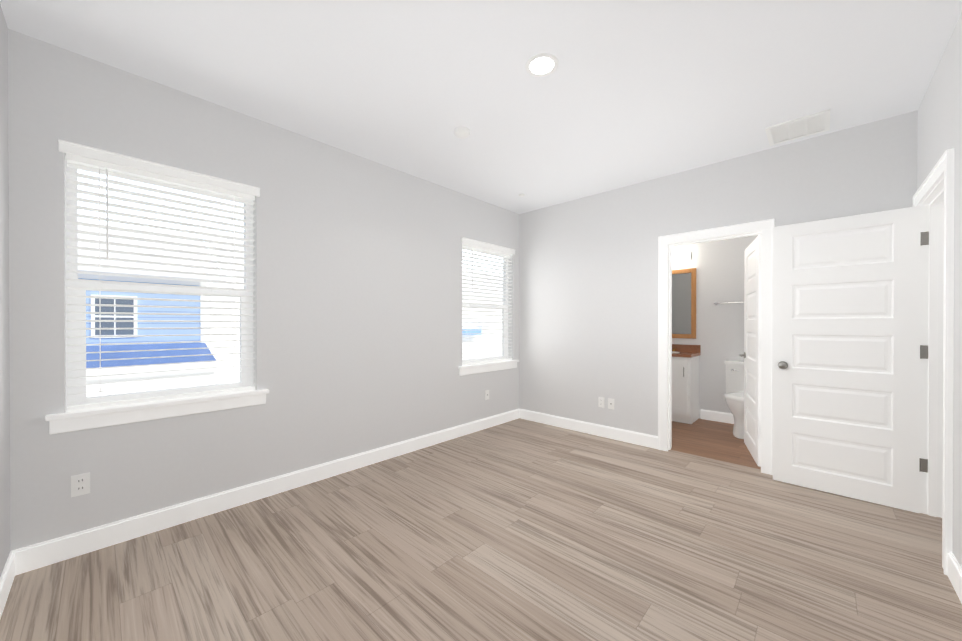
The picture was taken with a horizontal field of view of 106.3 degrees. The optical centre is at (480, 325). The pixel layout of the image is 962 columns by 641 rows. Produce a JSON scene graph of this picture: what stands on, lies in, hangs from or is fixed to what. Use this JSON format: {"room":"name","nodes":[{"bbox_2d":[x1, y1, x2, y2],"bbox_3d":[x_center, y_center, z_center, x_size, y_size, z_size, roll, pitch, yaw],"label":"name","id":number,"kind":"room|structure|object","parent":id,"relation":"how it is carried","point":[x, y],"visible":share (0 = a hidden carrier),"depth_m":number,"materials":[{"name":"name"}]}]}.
{"room":"empty bedroom","nodes":[
{"label":"empty bedroom","id":0,"kind":"room"},
{"bbox_2d":[0,4,10,576],"bbox_3d":[-1.146,-0.106,0.579,3.410,2.720,0.120,0,0,43],"label":"wall","id":1,"kind":"structure","parent":0,"point":[5,546],"depth_m":1.70,"materials":[{"name":"paint"}]},
{"bbox_2d":[0,552,14,618],"bbox_3d":[-1.099,1.191,0.633,3.380,0.125,0.015,0,0,43],"label":"baseboard","id":2,"kind":"structure","parent":1,"relation":"attached to","point":[7,577],"depth_m":1.65,"materials":[{"name":"paint"}]},
{"bbox_2d":[8,29,518,550],"bbox_3d":[-0.974,-0.117,3.360,0.160,2.720,4.400,0,0,43],"label":"wall","id":3,"kind":"structure","parent":0,"point":[358,305],"depth_m":2.62,"materials":[{"name":"paint"}]},
{"bbox_2d":[71,472,89,496],"bbox_3d":[-2.180,0.868,1.965,0.007,0.114,0.070,0,0,43],"label":"electrical outlet","id":4,"kind":"object","parent":3,"relation":"attached to","point":[80,484],"visible":1,"depth_m":1.96,"materials":[{"name":"white plastic"}]},
{"bbox_2d":[45,389,268,433],"bbox_3d":[-1.924,0.516,2.265,0.134,0.102,1.030,0,0,43],"label":"window sill","id":5,"kind":"structure","parent":3,"relation":"attached to","point":[76,420],"depth_m":2.15,"materials":[{"name":"paint"}]},
{"bbox_2d":[65,156,252,409],"bbox_3d":[-1.991,-0.223,2.325,0.072,1.420,0.900,0,0,43],"label":"window","id":6,"kind":"structure","parent":3,"relation":"in","point":[75,398],"depth_m":2.07,"materials":[{"name":"plastic"}]},
{"bbox_2d":[66,153,254,410],"bbox_3d":[-1.933,-0.236,2.270,0.068,1.390,0.884,0,0,43],"label":"window blind","id":7,"kind":"object","parent":6,"relation":"attached to","point":[105,167],"visible":0.9,"depth_m":2.20,"materials":[{"name":"white plastic"}]},
{"bbox_2d":[58,139,259,196],"bbox_3d":[-1.903,-0.949,2.239,0.023,0.060,0.936,0,0,43],"label":"blind valance","id":8,"kind":"object","parent":3,"relation":"attached to","point":[76,149],"visible":1,"depth_m":2.16,"materials":[{"name":"white plastic"}]},
{"bbox_2d":[10,409,519,575],"bbox_3d":[-0.911,1.181,3.305,0.015,0.125,4.160,0,0,43],"label":"baseboard","id":9,"kind":"structure","parent":3,"relation":"attached to","point":[42,554],"depth_m":2.38,"materials":[{"name":"paint"}]},
{"bbox_2d":[462,247,507,362],"bbox_3d":[0.028,-0.232,4.463,0.072,1.420,0.920,0,0,43],"label":"window","id":10,"kind":"structure","parent":3,"relation":"in","point":[503,347],"depth_m":4.73,"materials":[{"name":"plastic"}]},
{"bbox_2d":[462,243,511,364],"bbox_3d":[0.086,-0.244,4.408,0.068,1.390,0.904,0,0,43],"label":"window blind","id":11,"kind":"object","parent":10,"relation":"attached to","point":[469,247],"visible":0.81,"depth_m":4.38,"materials":[{"name":"white plastic"}]},
{"bbox_2d":[485,390,488,399],"bbox_3d":[0.077,0.839,4.352,0.010,0.114,0.070,0,0,43],"label":"electrical outlet","id":12,"kind":"object","parent":3,"relation":"attached to","point":[486,394],"visible":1,"depth_m":4.34,"materials":[{"name":"white plastic"}]},
{"bbox_2d":[461,237,514,253],"bbox_3d":[0.116,-0.957,4.377,0.023,0.060,0.956,0,0,43],"label":"blind valance","id":13,"kind":"object","parent":3,"relation":"attached to","point":[485,245],"visible":0.96,"depth_m":4.32,"materials":[{"name":"white plastic"}]},
{"bbox_2d":[458,360,518,375],"bbox_3d":[0.094,0.508,4.402,0.134,0.102,1.050,0,0,43],"label":"window sill","id":14,"kind":"structure","parent":3,"relation":"attached to","point":[482,367],"depth_m":4.32,"materials":[{"name":"paint"}]},
{"bbox_2d":[200,230,502,383],"bbox_3d":[-2.280,0.159,24.839,8.450,8.400,27.200,0,0,43],"label":"sky","id":15,"kind":"structure","parent":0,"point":[236,363],"depth_m":15.22,"materials":[{"name":"white"}]},
{"bbox_2d":[0,418,961,640],"bbox_3d":[1.334,1.297,2.300,4.980,0.100,6.020,0,0,43],"label":"floor","id":16,"kind":"structure","parent":0,"point":[519,529],"depth_m":1.91,"materials":[{"name":"wood"}]},
{"bbox_2d":[672,344,700,423],"bbox_3d":[2.455,0.750,4.859,0.766,0.975,0.508,0,0,43],"label":"bathroom vanity","id":17,"kind":"object","parent":16,"relation":"on","point":[685,383],"visible":0.52,"depth_m":4.55,"materials":[{"name":"white wood"}]},
{"bbox_2d":[724,360,743,438],"bbox_3d":[3.048,0.840,4.157,0.475,0.800,0.703,0,0,43],"label":"toilet","id":18,"kind":"object","parent":16,"relation":"on","point":[734,393],"visible":0.44,"depth_m":4.19,"materials":[{"name":"ceramic"}]},
{"bbox_2d":[0,0,961,213],"bbox_3d":[1.334,-1.523,2.289,4.980,0.100,6.020,0,0,43],"label":"ceiling","id":19,"kind":"structure","parent":0,"point":[627,93],"depth_m":2.08,"materials":[{"name":"paint"}]},
{"bbox_2d":[454,127,469,138],"bbox_3d":[-0.143,-1.456,2.735,0.120,0.038,0.120,0,0,43],"label":"smoke detector","id":20,"kind":"object","parent":19,"relation":"attached to","point":[462,132],"visible":0.98,"depth_m":2.71,"materials":[{"name":"white plastic"}]},
{"bbox_2d":[525,53,557,76],"bbox_3d":[0.344,-1.468,2.041,0.184,0.008,0.184,0,0,43],"label":"recessed light","id":21,"kind":"object","parent":19,"relation":"in","point":[541,64],"visible":1,"depth_m":2.03,"materials":[{"name":"white plastic"}]},
{"bbox_2d":[765,109,829,145],"bbox_3d":[2.366,-1.468,2.697,0.350,0.012,0.350,0,0,43],"label":"ceiling vent","id":22,"kind":"object","parent":19,"relation":"in","point":[805,126],"visible":1,"depth_m":2.68,"materials":[{"name":"white plastic"}]},
{"bbox_2d":[672,235,758,418],"bbox_3d":[3.268,-0.122,4.525,2.650,2.720,0.120,0,0,43],"label":"wall","id":23,"kind":"structure","parent":0,"point":[719,265],"depth_m":4.66,"materials":[{"name":"paint"}]},
{"bbox_2d":[672,250,690,262],"bbox_3d":[2.596,-0.928,4.967,0.500,0.130,0.150,0,0,43],"label":"sconce","id":24,"kind":"object","parent":23,"relation":"attached to","point":[683,256],"visible":0.33,"depth_m":4.83,"materials":[{"name":"white glass"}]},
{"bbox_2d":[672,268,695,338],"bbox_3d":[2.640,-0.294,5.016,0.620,0.940,0.022,0,0,43],"label":"mirror","id":25,"kind":"object","parent":23,"relation":"attached to","point":[683,303],"visible":0.52,"depth_m":4.90,"materials":[{"name":"brown mirror"}]},
{"bbox_2d":[701,409,733,423],"bbox_3d":[3.504,1.177,4.215,1.635,0.125,0.015,0,0,43],"label":"baseboard","id":26,"kind":"structure","parent":23,"relation":"attached to","point":[717,416],"depth_m":4.64,"materials":[{"name":"paint"}]},
{"bbox_2d":[714,302,743,304],"bbox_3d":[3.227,-0.281,4.430,0.624,0.043,0.068,0,0,43],"label":"towel rail","id":27,"kind":"object","parent":23,"relation":"attached to","point":[716,303],"visible":0.6,"depth_m":4.54,"materials":[{"name":"silver metal"}]},
{"bbox_2d":[519,110,917,435],"bbox_3d":[1.793,-0.118,3.691,3.410,2.720,0.120,0,0,43],"label":"wall","id":28,"kind":"structure","parent":0,"point":[588,301],"depth_m":3.77,"materials":[{"name":"paint"}]},
{"bbox_2d":[520,409,657,448],"bbox_3d":[1.148,1.177,4.211,1.735,0.125,0.015,0,0,43],"label":"baseboard","id":29,"kind":"structure","parent":28,"relation":"attached to","point":[642,439],"depth_m":4.08,"materials":[{"name":"paint"}]},
{"bbox_2d":[598,397,604,407],"bbox_3d":[1.345,0.860,4.029,0.070,0.114,0.007,0,0,43],"label":"electrical outlet","id":30,"kind":"object","parent":28,"relation":"attached to","point":[601,401],"visible":1,"depth_m":4.03,"materials":[{"name":"white plastic"}]},
{"bbox_2d":[608,398,613,408],"bbox_3d":[1.424,0.861,3.952,0.070,0.114,0.010,0,0,43],"label":"electrical outlet","id":31,"kind":"object","parent":28,"relation":"attached to","point":[610,403],"visible":1,"depth_m":3.96,"materials":[{"name":"white plastic"}]},
{"bbox_2d":[658,219,774,474],"bbox_3d":[2.151,0.180,3.350,0.910,2.125,0.162,0,0,43],"label":"door frame","id":32,"kind":"structure","parent":28,"relation":"attached to","point":[763,228],"depth_m":3.25,"materials":[{"name":"paint"}]},
{"bbox_2d":[739,235,761,466],"bbox_3d":[2.605,0.223,3.486,0.259,2.022,0.718,0,0,43],"label":"bathroom door","id":33,"kind":"structure","parent":28,"relation":"in","point":[752,361],"depth_m":3.39,"materials":[{"name":"paint"}]},
{"bbox_2d":[917,13,961,567],"bbox_3d":[1.607,-0.108,0.923,0.120,2.720,4.400,0,0,43],"label":"wall","id":34,"kind":"structure","parent":0,"point":[940,121],"depth_m":1.77,"materials":[{"name":"paint"}]},
{"bbox_2d":[773,206,921,512],"bbox_3d":[2.628,0.227,2.639,0.762,2.022,0.171,0,0,43],"label":"entry door","id":35,"kind":"structure","parent":34,"relation":"in","point":[846,356],"depth_m":2.59,"materials":[{"name":"paint"}]},
{"bbox_2d":[913,148,953,574],"bbox_3d":[2.696,0.185,2.082,0.162,2.125,0.930,0,0,43],"label":"door frame","id":36,"kind":"structure","parent":34,"relation":"attached to","point":[933,197],"depth_m":2.34,"materials":[{"name":"paint"}]},
{"bbox_2d":[947,551,961,602],"bbox_3d":[1.232,1.191,0.629,0.015,0.125,3.210,0,0,43],"label":"baseboard","id":37,"kind":"structure","parent":34,"relation":"attached to","point":[954,571],"depth_m":1.70,"materials":[{"name":"paint"}]},
{"label":"outside","id":38,"kind":"structure","parent":0,"visible":0},
{"bbox_3d":[-17.531,4.389,29.904,59.340,0.100,100.000,0,0,43],"label":"ground","id":39,"kind":"structure","parent":38,"visible":0},
{"bbox_2d":[78,220,226,396],"bbox_3d":[-13.819,0.624,8.127,8.620,7.600,12.250,0,0,43],"label":"house","id":40,"kind":"structure","parent":39,"relation":"on","point":[180,381],"depth_m":9.28,"materials":[{"name":"blue"}]}
]}

